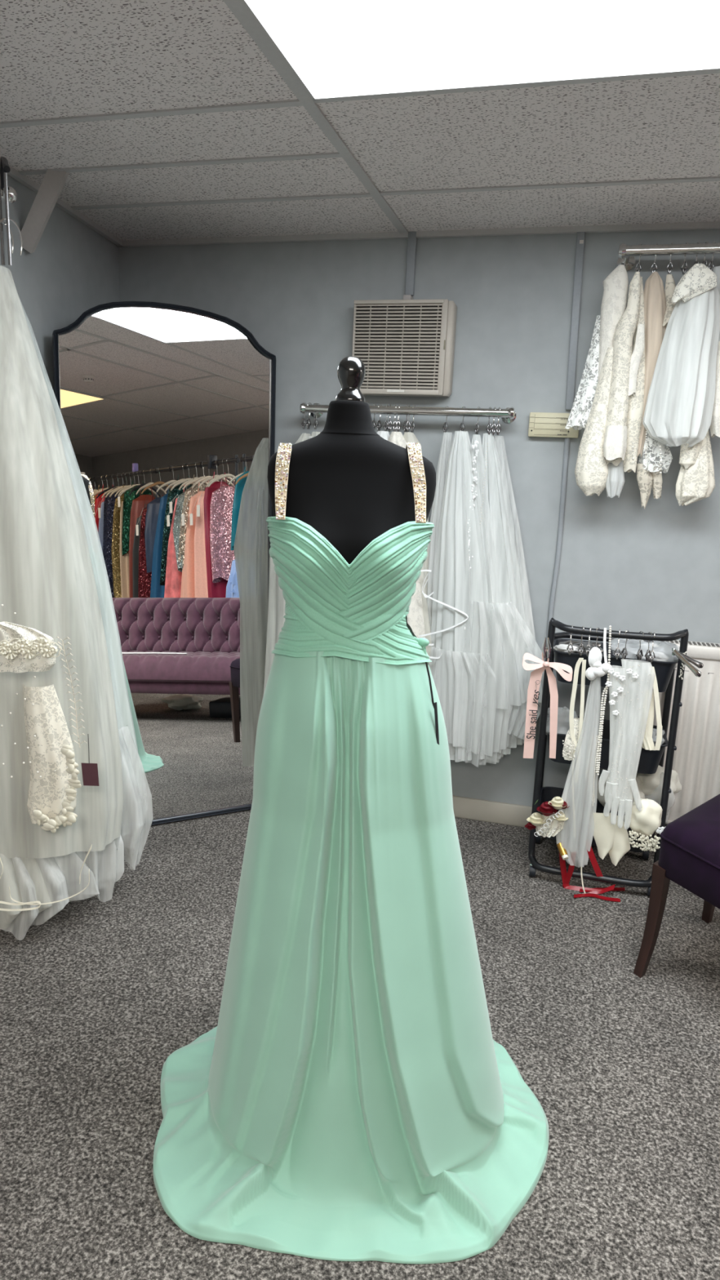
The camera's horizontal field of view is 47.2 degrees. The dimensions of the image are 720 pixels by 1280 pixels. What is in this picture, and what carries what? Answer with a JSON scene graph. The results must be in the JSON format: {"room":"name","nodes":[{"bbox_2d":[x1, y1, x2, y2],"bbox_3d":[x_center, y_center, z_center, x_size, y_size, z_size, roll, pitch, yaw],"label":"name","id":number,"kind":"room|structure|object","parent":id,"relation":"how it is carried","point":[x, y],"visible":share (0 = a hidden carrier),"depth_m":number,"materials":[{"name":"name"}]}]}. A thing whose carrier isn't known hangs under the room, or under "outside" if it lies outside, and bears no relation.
{"room":"clothing store","nodes":[
{"label":"clothing store","id":0,"kind":"room"},
{"bbox_2d":[22,681,81,832],"bbox_3d":[-0.882,0.339,2.385,0.191,0.423,0.128,3,11,1],"label":"sleeve","id":1,"kind":"object","parent":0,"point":[52,797],"visible":0.99,"depth_m":2.36,"materials":[{"name":"beige"}]},
{"bbox_2d":[0,174,119,391],"bbox_3d":[-1.657,0.136,0.280,0.120,2.400,7.382,4,11,7],"label":"wall","id":2,"kind":"structure","parent":0,"point":[73,269],"depth_m":3.09,"materials":[{"name":"paint"}]},
{"bbox_2d":[0,156,17,203],"bbox_3d":[-1.271,-1.300,2.221,0.638,0.129,0.090,-2,12,-22],"label":"rail","id":3,"kind":"object","parent":2,"relation":"attached to","point":[4,166],"visible":0.74,"depth_m":2.34,"materials":[{"name":"silver metal"}]},
{"bbox_2d":[0,177,13,266],"bbox_3d":[-1.006,-1.184,2.321,0.057,0.240,0.010,3,11,0],"label":"hanger","id":4,"kind":"object","parent":3,"relation":"hanging from","point":[2,238],"visible":1,"depth_m":2.33,"materials":[{"name":"silver metal"}]},
{"bbox_2d":[0,265,123,858],"bbox_3d":[-1.011,-0.204,2.425,0.696,1.680,0.442,6,12,15],"label":"gown","id":5,"kind":"object","parent":4,"relation":"hanging from","point":[52,631],"visible":0.96,"depth_m":2.35,"materials":[{"name":"beige fabric"}]},
{"bbox_2d":[0,172,22,266],"bbox_3d":[-0.981,-1.179,2.312,0.066,0.240,0.010,3,11,0],"label":"hanger","id":6,"kind":"object","parent":3,"relation":"hanging from","point":[7,218],"visible":1,"depth_m":2.31,"materials":[{"name":"silver metal"}]},
{"bbox_2d":[18,297,148,900],"bbox_3d":[-0.921,-0.117,2.594,0.492,1.920,0.324,6,12,15],"label":"dress","id":7,"kind":"object","parent":6,"relation":"hanging from","point":[132,774],"visible":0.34,"depth_m":2.64,"materials":[{"name":"white"}]},
{"bbox_2d":[19,168,69,253],"bbox_3d":[-1.076,-1.462,2.790,0.235,0.274,0.060,9,13,28],"label":"trim","id":8,"kind":"structure","parent":2,"relation":"attached to","point":[53,182],"depth_m":2.78,"materials":[{"name":"paint"}]},
{"bbox_2d":[7,164,719,247],"bbox_3d":[1.031,-0.786,-0.585,6.266,0.020,7.123,6,12,15],"label":"trim","id":9,"kind":"structure","parent":2,"relation":"attached to","point":[14,173],"depth_m":3.19,"materials":[{"name":"paint"}]},
{"bbox_2d":[0,809,719,1279],"bbox_3d":[2.786,1.847,-1.026,10.370,0.050,7.970,6,12,15],"label":"floor","id":10,"kind":"structure","parent":0,"point":[622,1068],"depth_m":2.12,"materials":[{"name":"carpet"}]},
{"bbox_2d":[0,776,99,940],"bbox_3d":[-1.032,0.645,2.571,0.517,0.479,0.373,3,11,0],"label":"dress hem","id":11,"kind":"object","parent":10,"relation":"on","point":[28,886],"visible":0.58,"depth_m":2.47,"materials":[{"name":"white"}]},
{"bbox_2d":[52,301,275,829],"bbox_3d":[-0.741,-0.264,3.310,0.866,2.063,0.155,-4,13,-28],"label":"floor mirror","id":12,"kind":"object","parent":10,"relation":"on","point":[167,411],"visible":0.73,"depth_m":3.33,"materials":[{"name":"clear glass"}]},
{"bbox_2d":[266,356,435,564],"bbox_3d":[-0.042,0.264,1.794,0.312,1.683,0.300,12,15,38],"label":"mannequin","id":13,"kind":"object","parent":10,"relation":"on","point":[353,485],"visible":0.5,"depth_m":1.61},
{"bbox_2d":[152,442,549,1263],"bbox_3d":[0.011,0.346,1.815,0.921,1.525,0.888,6,12,15],"label":"gown","id":14,"kind":"object","parent":13,"relation":"attached to","point":[352,1095],"visible":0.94,"depth_m":1.65,"materials":[{"name":"green fabric"}]},
{"bbox_2d":[559,846,625,902],"bbox_3d":[0.851,0.829,2.975,0.260,0.200,0.102,3,11,1],"label":"ribbon","id":15,"kind":"object","parent":10,"relation":"on","point":[566,877],"visible":0.98,"depth_m":3.00,"materials":[{"name":"fabric"}]},
{"bbox_2d":[528,617,688,896],"bbox_3d":[0.920,0.400,3.111,0.478,0.987,0.401,6,12,15],"label":"display rack","id":16,"kind":"object","parent":10,"relation":"on","point":[649,760],"visible":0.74,"depth_m":3.01,"materials":[{"name":"black metal"}]},
{"bbox_2d":[524,794,569,859],"bbox_3d":[0.681,0.669,2.981,0.165,0.234,0.105,6,12,15],"label":"bouquet","id":17,"kind":"object","parent":16,"relation":"attached to","point":[546,808],"visible":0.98,"depth_m":2.95,"materials":[{"name":"fabric"}]},
{"bbox_2d":[533,810,565,837],"bbox_3d":[0.685,0.656,2.960,0.106,0.123,0.050,6,12,15],"label":"lace garter","id":18,"kind":"object","parent":17,"relation":"attached to","point":[554,824],"visible":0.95,"depth_m":2.96,"materials":[{"name":"white"}]},
{"bbox_2d":[522,646,573,758],"bbox_3d":[0.653,0.231,2.924,0.174,0.412,0.039,6,12,15],"label":"ribbon bow","id":19,"kind":"object","parent":16,"relation":"hanging from","point":[533,693],"visible":1,"depth_m":2.93,"materials":[{"name":"fabric"}]},
{"bbox_2d":[542,637,551,657],"bbox_3d":[0.656,0.028,2.897,0.034,0.075,0.014,6,12,15],"label":"clip","id":20,"kind":"object","parent":19,"relation":"attached to","point":[544,646],"visible":1,"depth_m":2.89,"materials":[{"name":"silver metal"}]},
{"bbox_2d":[553,644,578,653],"bbox_3d":[0.751,0.033,3.004,0.109,0.031,0.056,6,12,15],"label":"folded satin","id":21,"kind":"object","parent":16,"relation":"on","point":[562,647],"visible":0.64,"depth_m":2.99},
{"bbox_2d":[566,625,573,654],"bbox_3d":[0.740,0.000,2.888,0.025,0.105,0.024,-8,15,-41],"label":"hanger","id":22,"kind":"object","parent":16,"relation":"hanging from","point":[570,642],"visible":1,"depth_m":2.89,"materials":[{"name":"grey metal"}]},
{"bbox_2d":[577,626,584,655],"bbox_3d":[0.776,0.003,2.878,0.024,0.105,0.025,13,15,42],"label":"hanger","id":23,"kind":"object","parent":16,"relation":"hanging from","point":[580,644],"visible":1,"depth_m":2.88,"materials":[{"name":"grey metal"}]},
{"bbox_2d":[568,657,583,747],"bbox_3d":[0.764,0.222,2.900,0.047,0.326,0.006,6,12,15],"label":"ribbon","id":24,"kind":"object","parent":23,"relation":"hanging from","point":[580,660],"visible":1,"depth_m":2.90,"materials":[{"name":"fabric"}]},
{"bbox_2d":[572,659,586,893],"bbox_3d":[0.799,0.501,2.931,0.098,0.873,0.012,6,12,18],"label":"ribbon","id":25,"kind":"object","parent":23,"relation":"hanging from","point":[584,661],"visible":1,"depth_m":2.90,"materials":[{"name":"fabric"}]},
{"bbox_2d":[559,640,603,655],"bbox_3d":[0.810,0.033,3.032,0.173,0.060,0.133,6,12,15],"label":"bag","id":26,"kind":"object","parent":16,"relation":"on","point":[576,643],"visible":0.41,"depth_m":3.01,"materials":[{"name":"plastic"}]},
{"bbox_2d":[555,646,612,866],"bbox_3d":[0.786,0.417,2.925,0.138,0.808,0.070,6,12,15],"label":"sash","id":27,"kind":"object","parent":16,"relation":"hanging from","point":[596,669],"visible":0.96,"depth_m":2.92,"materials":[{"name":"white"}]},
{"bbox_2d":[585,735,598,806],"bbox_3d":[0.818,0.461,2.907,0.043,0.262,0.004,6,12,15],"label":"strand","id":28,"kind":"object","parent":27,"relation":"attached to","point":[586,768],"visible":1,"depth_m":2.90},
{"bbox_2d":[584,626,591,656],"bbox_3d":[0.800,0.005,2.872,0.025,0.105,0.024,-5,14,-35],"label":"hanger","id":29,"kind":"object","parent":16,"relation":"hanging from","point":[588,644],"visible":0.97,"depth_m":2.87,"materials":[{"name":"grey metal"}]},
{"bbox_2d":[595,625,611,775],"bbox_3d":[0.845,0.214,2.852,0.020,0.537,0.008,6,12,15],"label":"strand","id":30,"kind":"object","parent":16,"relation":"hanging from","point":[606,688],"visible":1,"depth_m":2.86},
{"bbox_2d":[603,627,608,664],"bbox_3d":[0.843,0.031,2.816,0.033,0.146,0.005,6,12,15],"label":"band","id":31,"kind":"object","parent":16,"relation":"hanging from","point":[605,628],"visible":1,"depth_m":2.81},
{"bbox_2d":[546,714,667,773],"bbox_3d":[0.919,0.392,3.110,0.439,0.115,0.274,6,12,15],"label":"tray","id":32,"kind":"object","parent":16,"relation":"on","point":[649,760],"depth_m":3.02,"materials":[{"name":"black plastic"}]},
{"bbox_2d":[593,812,630,866],"bbox_3d":[0.891,0.709,2.953,0.160,0.197,0.028,6,12,15],"label":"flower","id":33,"kind":"object","parent":16,"relation":"on","point":[610,838],"visible":0.97,"depth_m":2.94,"materials":[{"name":"fabric"}]},
{"bbox_2d":[553,638,678,692],"bbox_3d":[0.932,0.093,3.050,0.439,0.115,0.274,6,12,15],"label":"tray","id":34,"kind":"object","parent":16,"relation":"on","point":[664,671],"depth_m":2.96,"materials":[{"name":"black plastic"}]},
{"bbox_2d":[613,629,621,659],"bbox_3d":[0.894,0.015,2.847,0.025,0.105,0.024,-5,14,-32],"label":"hanger","id":35,"kind":"object","parent":16,"relation":"hanging from","point":[618,647],"visible":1,"depth_m":2.85,"materials":[{"name":"grey metal"}]},
{"bbox_2d":[596,772,644,811],"bbox_3d":[0.974,0.571,3.108,0.200,0.153,0.115,6,12,15],"label":"rosette","id":36,"kind":"object","parent":16,"relation":"in","point":[603,801],"visible":0.23,"depth_m":3.08,"materials":[{"name":"beige fabric"}]},
{"bbox_2d":[620,629,628,659],"bbox_3d":[0.916,0.017,2.841,0.025,0.105,0.024,1,11,-7],"label":"hanger","id":37,"kind":"object","parent":16,"relation":"hanging from","point":[624,655],"visible":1,"depth_m":2.84,"materials":[{"name":"grey metal"}]},
{"bbox_2d":[598,665,628,801],"bbox_3d":[0.881,0.336,2.877,0.089,0.504,0.044,6,12,18],"label":"glove","id":38,"kind":"object","parent":37,"relation":"hanging from","point":[615,732],"visible":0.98,"depth_m":2.87,"materials":[{"name":"white"}]},
{"bbox_2d":[604,668,639,715],"bbox_3d":[0.891,0.178,2.818,0.106,0.172,0.006,6,12,15],"label":"flowers","id":39,"kind":"object","parent":38,"relation":"attached to","point":[611,671],"visible":1,"depth_m":2.81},
{"bbox_2d":[635,631,644,661],"bbox_3d":[0.963,0.021,2.829,0.025,0.105,0.024,10,14,34],"label":"hanger","id":40,"kind":"object","parent":16,"relation":"hanging from","point":[638,656],"visible":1,"depth_m":2.83,"materials":[{"name":"grey metal"}]},
{"bbox_2d":[603,658,654,829],"bbox_3d":[0.938,0.368,2.865,0.127,0.602,0.044,6,12,15],"label":"glove","id":41,"kind":"object","parent":40,"relation":"hanging from","point":[632,744],"visible":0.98,"depth_m":2.85,"materials":[{"name":"white"}]},
{"bbox_2d":[623,798,662,836],"bbox_3d":[1.002,0.629,2.917,0.128,0.140,0.082,6,12,15],"label":"rosette","id":42,"kind":"object","parent":16,"relation":"on","point":[646,821],"visible":0.84,"depth_m":2.89,"materials":[{"name":"fabric"}]},
{"bbox_2d":[656,826,665,834],"bbox_3d":[1.063,0.667,2.879,0.055,0.032,0.010,6,12,15],"label":"blossoms","id":43,"kind":"object","parent":42,"relation":"attached to","point":[658,831],"visible":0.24,"depth_m":2.88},
{"bbox_2d":[628,830,660,852],"bbox_3d":[0.999,0.708,2.894,0.110,0.073,0.018,6,12,15],"label":"trim","id":44,"kind":"structure","parent":16,"relation":"attached to","point":[651,842],"depth_m":2.89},
{"bbox_2d":[644,631,652,662],"bbox_3d":[0.991,0.024,2.823,0.024,0.105,0.025,9,13,29],"label":"hanger","id":45,"kind":"object","parent":16,"relation":"hanging from","point":[647,659],"visible":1,"depth_m":2.82,"materials":[{"name":"grey metal"}]},
{"bbox_2d":[648,631,655,662],"bbox_3d":[1.003,0.025,2.819,0.025,0.105,0.024,-6,14,-37],"label":"hanger","id":46,"kind":"object","parent":16,"relation":"hanging from","point":[650,656],"visible":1,"depth_m":2.82,"materials":[{"name":"grey metal"}]},
{"bbox_2d":[639,666,662,750],"bbox_3d":[1.010,0.235,2.841,0.078,0.298,0.046,6,12,15],"label":"ribbon","id":47,"kind":"object","parent":46,"relation":"hanging from","point":[647,741],"visible":0.87,"depth_m":2.84,"materials":[{"name":"fabric"}]},
{"bbox_2d":[639,651,668,662],"bbox_3d":[1.052,0.061,2.960,0.108,0.041,0.080,6,12,15],"label":"folded satin","id":48,"kind":"object","parent":16,"relation":"in","point":[660,656],"visible":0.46,"depth_m":2.93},
{"bbox_2d":[635,765,681,804],"bbox_3d":[1.101,0.541,3.082,0.204,0.146,0.126,6,12,15],"label":"rosette","id":49,"kind":"object","parent":16,"relation":"on","point":[651,785],"visible":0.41,"depth_m":3.04,"materials":[{"name":"beige fabric"}]},
{"bbox_2d":[671,648,703,677],"bbox_3d":[1.105,0.074,2.782,0.109,0.090,0.054,6,12,15],"label":"clamp","id":50,"kind":"object","parent":16,"relation":"attached to","point":[682,657],"visible":1,"depth_m":2.77,"materials":[{"name":"silver metal"}]},
{"bbox_2d":[633,794,719,977],"bbox_3d":[1.147,0.585,2.417,0.632,0.920,0.430,-8,16,-43],"label":"dining chair","id":51,"kind":"object","parent":10,"relation":"on","point":[689,857],"visible":1,"depth_m":2.40,"materials":[{"name":"purple fabric"}]},
{"bbox_2d":[0,0,719,240],"bbox_3d":[2.893,-0.553,-1.510,10.370,0.050,7.970,6,12,15],"label":"ceiling","id":52,"kind":"structure","parent":0,"point":[59,58],"depth_m":2.35,"materials":[{"name":"tile"}]},
{"bbox_2d":[0,0,719,233],"bbox_3d":[2.201,-0.627,-1.150,8.701,0.006,7.628,6,12,15],"label":"ceiling grid","id":53,"kind":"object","parent":52,"relation":"attached to","point":[312,108],"depth_m":2.49,"materials":[{"name":"paint"}]},
{"bbox_2d":[237,0,719,101],"bbox_3d":[0.604,-1.235,1.528,1.721,0.012,0.767,6,12,15],"label":"recessed light","id":54,"kind":"object","parent":52,"relation":"in","point":[334,50],"visible":1,"depth_m":1.79,"materials":[{"name":"white"}]},
{"bbox_2d":[119,229,719,826],"bbox_3d":[1.946,-0.268,3.078,6.390,2.400,0.120,6,12,15],"label":"wall","id":55,"kind":"structure","parent":0,"point":[624,565],"depth_m":3.28,"materials":[{"name":"paint"}]},
{"bbox_2d":[351,294,457,396],"bbox_3d":[0.173,-1.175,3.289,0.402,0.380,0.094,6,12,15],"label":"air vent","id":56,"kind":"object","parent":55,"relation":"in","point":[406,347],"visible":0.85,"depth_m":3.25,"materials":[{"name":"plastic"}]},
{"bbox_2d":[299,402,515,422],"bbox_3d":[0.187,-0.919,3.313,0.871,0.060,0.134,6,12,15],"label":"rail","id":57,"kind":"object","parent":55,"relation":"attached to","point":[508,415],"visible":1,"depth_m":3.24,"materials":[{"name":"silver metal"}]},
{"bbox_2d":[263,433,311,693],"bbox_3d":[-0.281,-0.131,3.458,0.244,1.432,0.298,6,12,15],"label":"gown","id":58,"kind":"object","parent":57,"relation":"hanging from","point":[276,611],"visible":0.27,"depth_m":3.36,"materials":[{"name":"grey"}]},
{"bbox_2d":[301,402,306,429],"bbox_3d":[-0.229,-0.920,3.381,0.024,0.105,0.025,1,12,-10],"label":"hanger","id":59,"kind":"object","parent":57,"relation":"hanging from","point":[304,424],"visible":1,"depth_m":3.38,"materials":[{"name":"silver metal"}]},
{"bbox_2d":[306,402,311,429],"bbox_3d":[-0.209,-0.918,3.375,0.025,0.105,0.024,1,11,-8],"label":"hanger","id":60,"kind":"object","parent":57,"relation":"hanging from","point":[308,422],"visible":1,"depth_m":3.38,"materials":[{"name":"grey metal"}]},
{"bbox_2d":[312,403,318,429],"bbox_3d":[-0.179,-0.915,3.367,0.025,0.105,0.024,-3,13,-27],"label":"hanger","id":61,"kind":"object","parent":57,"relation":"hanging from","point":[315,425],"visible":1,"depth_m":3.37,"materials":[{"name":"grey metal"}]},
{"bbox_2d":[376,404,382,431],"bbox_3d":[0.077,-0.890,3.301,0.024,0.105,0.025,3,11,4],"label":"hanger","id":62,"kind":"object","parent":57,"relation":"hanging from","point":[379,422],"visible":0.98,"depth_m":3.30,"materials":[{"name":"grey metal"}]},
{"bbox_2d":[382,404,388,431],"bbox_3d":[0.106,-0.887,3.293,0.024,0.105,0.025,-1,12,-18],"label":"hanger","id":63,"kind":"object","parent":57,"relation":"hanging from","point":[386,420],"visible":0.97,"depth_m":3.29,"materials":[{"name":"grey metal"}]},
{"bbox_2d":[376,431,390,440],"bbox_3d":[0.114,-0.359,3.372,0.213,0.960,0.109,6,12,17],"label":"gown","id":64,"kind":"object","parent":63,"relation":"hanging from","point":[385,435],"visible":0.12,"depth_m":3.27,"materials":[{"name":"white fabric"}]},
{"bbox_2d":[386,404,391,431],"bbox_3d":[0.121,-0.886,3.290,0.024,0.105,0.025,8,13,26],"label":"hanger","id":65,"kind":"object","parent":57,"relation":"hanging from","point":[389,427],"visible":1,"depth_m":3.29,"materials":[{"name":"grey metal"}]},
{"bbox_2d":[395,404,400,431],"bbox_3d":[0.153,-0.883,3.281,0.024,0.105,0.025,-8,15,-42],"label":"hanger","id":66,"kind":"object","parent":57,"relation":"hanging from","point":[396,426],"visible":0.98,"depth_m":3.28,"materials":[{"name":"grey metal"}]},
{"bbox_2d":[387,431,426,647],"bbox_3d":[0.189,-0.365,3.319,0.227,0.917,0.107,6,12,15],"label":"gown","id":67,"kind":"object","parent":66,"relation":"hanging from","point":[415,615],"visible":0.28,"depth_m":3.32,"materials":[{"name":"white fabric"}]},
{"bbox_2d":[402,404,408,431],"bbox_3d":[0.184,-0.880,3.272,0.025,0.105,0.024,-1,12,-16],"label":"hanger","id":68,"kind":"object","parent":57,"relation":"hanging from","point":[406,421],"visible":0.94,"depth_m":3.27,"materials":[{"name":"grey metal"}]},
{"bbox_2d":[404,404,410,431],"bbox_3d":[0.194,-0.879,3.270,0.025,0.105,0.024,-6,14,-37],"label":"hanger","id":69,"kind":"object","parent":57,"relation":"hanging from","point":[408,421],"visible":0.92,"depth_m":3.27,"materials":[{"name":"grey metal"}]},
{"bbox_2d":[403,431,431,662],"bbox_3d":[0.256,-0.356,3.334,0.229,0.936,0.110,6,12,15],"label":"gown","id":70,"kind":"object","parent":69,"relation":"hanging from","point":[410,437],"visible":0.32,"depth_m":3.33,"materials":[{"name":"beige fabric"}]},
{"bbox_2d":[410,404,415,432],"bbox_3d":[0.210,-0.877,3.266,0.024,0.105,0.025,1,12,-10],"label":"hanger","id":71,"kind":"object","parent":57,"relation":"hanging from","point":[412,428],"visible":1,"depth_m":3.27,"materials":[{"name":"grey metal"}]},
{"bbox_2d":[442,405,448,432],"bbox_3d":[0.338,-0.865,3.232,0.025,0.105,0.024,0,12,-12],"label":"hanger","id":72,"kind":"object","parent":57,"relation":"hanging from","point":[445,428],"visible":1,"depth_m":3.23,"materials":[{"name":"grey metal"}]},
{"bbox_2d":[418,431,468,658],"bbox_3d":[0.361,-0.164,3.329,0.226,1.310,0.161,6,12,15],"label":"veil","id":73,"kind":"object","parent":72,"relation":"hanging from","point":[433,545],"visible":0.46,"depth_m":3.29,"materials":[{"name":"white"}]},
{"bbox_2d":[458,406,465,431],"bbox_3d":[0.402,-0.859,3.216,0.025,0.105,0.024,1,11,-8],"label":"hanger","id":74,"kind":"object","parent":57,"relation":"hanging from","point":[460,428],"visible":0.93,"depth_m":3.22,"materials":[{"name":"grey metal"}]},
{"bbox_2d":[431,431,499,762],"bbox_3d":[0.446,-0.154,3.288,0.315,1.314,0.119,6,12,15],"label":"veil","id":75,"kind":"object","parent":74,"relation":"hanging from","point":[460,587],"visible":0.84,"depth_m":3.25,"materials":[{"name":"white"}]},
{"bbox_2d":[428,601,544,767],"bbox_3d":[0.525,0.174,3.337,0.504,0.671,0.182,4,12,8],"label":"net petticoat","id":76,"kind":"object","parent":75,"relation":"hanging from","point":[506,678],"visible":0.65,"depth_m":3.28,"materials":[{"name":"white"}]},
{"bbox_2d":[474,406,479,434],"bbox_3d":[0.459,-0.853,3.201,0.025,0.105,0.024,-1,12,-15],"label":"hanger","id":77,"kind":"object","parent":57,"relation":"hanging from","point":[477,429],"visible":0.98,"depth_m":3.20,"materials":[{"name":"grey metal"}]},
{"bbox_2d":[464,434,511,755],"bbox_3d":[0.521,-0.165,3.295,0.258,1.270,0.131,4,11,6],"label":"veil","id":78,"kind":"object","parent":77,"relation":"hanging from","point":[476,443],"visible":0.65,"depth_m":3.22,"materials":[{"name":"white"}]},
{"bbox_2d":[485,406,491,435],"bbox_3d":[0.502,-0.849,3.190,0.024,0.105,0.025,8,13,25],"label":"hanger","id":79,"kind":"object","parent":57,"relation":"hanging from","point":[488,430],"visible":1,"depth_m":3.19,"materials":[{"name":"grey metal"}]},
{"bbox_2d":[480,433,531,747],"bbox_3d":[0.588,-0.182,3.305,0.287,1.249,0.130,4,11,6],"label":"veil","id":80,"kind":"object","parent":79,"relation":"hanging from","point":[500,522],"visible":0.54,"depth_m":3.23,"materials":[{"name":"white"}]},
{"bbox_2d":[490,406,496,435],"bbox_3d":[0.517,-0.847,3.185,0.025,0.105,0.024,13,15,41],"label":"hanger","id":81,"kind":"object","parent":57,"relation":"hanging from","point":[493,430],"visible":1,"depth_m":3.19,"materials":[{"name":"grey metal"}]},
{"bbox_2d":[494,406,501,435],"bbox_3d":[0.534,-0.846,3.181,0.025,0.105,0.024,13,16,43],"label":"hanger","id":82,"kind":"object","parent":57,"relation":"hanging from","point":[496,429],"visible":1,"depth_m":3.18,"materials":[{"name":"grey metal"}]},
{"bbox_2d":[495,435,536,693],"bbox_3d":[0.632,-0.289,3.295,0.269,1.017,0.078,6,12,15],"label":"veil","id":83,"kind":"object","parent":82,"relation":"hanging from","point":[524,605],"visible":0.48,"depth_m":3.28,"materials":[{"name":"white"}]},
{"bbox_2d":[404,231,417,296],"bbox_3d":[0.202,-1.488,3.259,0.034,0.235,0.024,6,12,15],"label":"trim","id":84,"kind":"structure","parent":55,"relation":"attached to","point":[412,239],"depth_m":3.25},
{"bbox_2d":[528,412,579,438],"bbox_3d":[0.758,-0.839,3.219,0.191,0.091,0.038,6,12,15],"label":"panel","id":85,"kind":"object","parent":55,"relation":"attached to","point":[545,424],"visible":0.9,"depth_m":3.21,"materials":[{"name":"plastic"}]},
{"bbox_2d":[544,437,569,662],"bbox_3d":[0.787,-0.032,3.371,0.046,1.562,0.019,6,12,15],"label":"trim","id":86,"kind":"structure","parent":55,"relation":"attached to","point":[566,443],"depth_m":3.28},
{"bbox_2d":[452,795,666,845],"bbox_3d":[1.878,0.873,3.240,6.290,0.094,0.018,6,12,15],"label":"baseboard","id":87,"kind":"structure","parent":55,"relation":"attached to","point":[514,815],"depth_m":3.57,"materials":[{"name":"beige paint"}]},
{"bbox_2d":[565,231,585,409],"bbox_3d":[0.820,-1.216,3.140,0.045,0.655,0.022,6,12,15],"label":"trim","id":88,"kind":"structure","parent":55,"relation":"attached to","point":[580,250],"depth_m":3.13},
{"bbox_2d":[617,243,719,271],"bbox_3d":[1.505,-1.337,2.838,1.184,0.064,0.185,6,12,15],"label":"rail","id":89,"kind":"object","parent":55,"relation":"attached to","point":[628,252],"visible":0.94,"depth_m":2.88,"materials":[{"name":"silver metal"}]},
{"bbox_2d":[635,243,642,271],"bbox_3d":[0.987,-1.344,2.907,0.025,0.105,0.024,0,12,-14],"label":"hanger","id":90,"kind":"object","parent":89,"relation":"hanging from","point":[637,268],"visible":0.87,"depth_m":2.91,"materials":[{"name":"grey metal"}]},
{"bbox_2d":[603,271,640,497],"bbox_3d":[0.934,-0.903,2.950,0.095,0.777,0.111,6,12,15],"label":"lace bolero","id":91,"kind":"object","parent":90,"relation":"hanging from","point":[615,443],"visible":0.98,"depth_m":2.93,"materials":[{"name":"beige"}]},
{"bbox_2d":[622,276,644,472],"bbox_3d":[0.987,-0.944,2.951,0.089,0.673,0.065,-8,15,-42],"label":"lace bolero","id":92,"kind":"object","parent":90,"relation":"hanging from","point":[637,371],"visible":0.9,"depth_m":2.95,"materials":[{"name":"beige"}]},
{"bbox_2d":[650,243,657,272],"bbox_3d":[1.038,-1.339,2.894,0.025,0.105,0.024,-2,12,-21],"label":"hanger","id":93,"kind":"object","parent":89,"relation":"hanging from","point":[654,269],"visible":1,"depth_m":2.90,"materials":[{"name":"grey metal"}]},
{"bbox_2d":[637,271,666,457],"bbox_3d":[1.039,-0.980,2.952,0.096,0.633,0.073,1,11,-6],"label":"cape","id":94,"kind":"object","parent":93,"relation":"hanging from","point":[655,300],"visible":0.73,"depth_m":2.90,"materials":[{"name":"beige"}]},
{"bbox_2d":[666,242,673,274],"bbox_3d":[1.088,-1.334,2.881,0.025,0.105,0.024,-8,16,-43],"label":"hanger","id":95,"kind":"object","parent":89,"relation":"hanging from","point":[668,268],"visible":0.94,"depth_m":2.88,"materials":[{"name":"grey metal"}]},
{"bbox_2d":[631,274,676,473],"bbox_3d":[1.077,-0.941,2.950,0.149,0.676,0.131,6,12,15],"label":"topper","id":96,"kind":"object","parent":95,"relation":"hanging from","point":[658,448],"visible":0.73,"depth_m":2.98,"materials":[{"name":"beige"}]},
{"bbox_2d":[636,463,662,508],"bbox_3d":[1.066,-0.568,3.047,0.098,0.165,0.049,6,12,15],"label":"topper","id":97,"kind":"object","parent":96,"relation":"hanging from","point":[646,479],"visible":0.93,"depth_m":3.03,"materials":[{"name":"beige"}]},
{"bbox_2d":[680,242,688,274],"bbox_3d":[1.132,-1.330,2.869,0.024,0.105,0.025,-7,15,-40],"label":"hanger","id":98,"kind":"object","parent":89,"relation":"hanging from","point":[683,268],"visible":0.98,"depth_m":2.87,"materials":[{"name":"grey metal"}]},
{"bbox_2d":[702,241,708,266],"bbox_3d":[1.196,-1.324,2.853,0.024,0.105,0.025,9,13,28],"label":"hanger","id":99,"kind":"object","parent":89,"relation":"hanging from","point":[704,262],"visible":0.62,"depth_m":2.85,"materials":[{"name":"grey metal"}]},
{"bbox_2d":[642,263,719,447],"bbox_3d":[1.127,-0.977,2.864,0.228,0.594,0.136,6,12,19],"label":"garment","id":100,"kind":"object","parent":99,"relation":"hanging from","point":[679,406],"visible":1,"depth_m":2.83,"materials":[{"name":"white"}]},
{"bbox_2d":[675,430,715,506],"bbox_3d":[1.220,-0.658,2.967,0.140,0.352,0.098,6,12,15],"label":"lace bolero","id":101,"kind":"object","parent":100,"relation":"hanging from","point":[695,482],"visible":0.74,"depth_m":2.95,"materials":[{"name":"beige"}]},
{"bbox_2d":[707,241,715,271],"bbox_3d":[1.219,-1.321,2.847,0.025,0.105,0.024,1,11,-6],"label":"hanger","id":102,"kind":"object","parent":89,"relation":"hanging from","point":[711,268],"visible":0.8,"depth_m":2.85,"materials":[{"name":"grey metal"}]},
{"bbox_2d":[709,266,719,437],"bbox_3d":[1.276,-1.003,2.893,0.106,0.571,0.122,-5,14,-34],"label":"lace bolero","id":103,"kind":"object","parent":102,"relation":"hanging from","point":[714,427],"visible":0.43,"depth_m":2.87,"materials":[{"name":"white"}]},
{"bbox_3d":[0.933,-1.350,2.924,0.024,0.105,0.027,1,11,-6],"label":"hanger","id":104,"kind":"object","parent":89,"relation":"hanging from","visible":0},
{"bbox_2d":[564,264,628,496],"bbox_3d":[0.849,-0.934,3.002,0.179,0.805,0.101,10,14,34],"label":"lace bolero","id":105,"kind":"object","parent":104,"relation":"hanging from","point":[591,470],"visible":0.91,"depth_m":2.99,"materials":[{"name":"white"}]},
{"bbox_2d":[622,640,719,824],"bbox_3d":[1.708,0.409,3.142,1.320,0.732,0.122,6,12,15],"label":"radiator","id":106,"kind":"object","parent":55,"relation":"attached to","point":[696,757],"visible":0.42,"depth_m":3.19,"materials":[{"name":"metal"}]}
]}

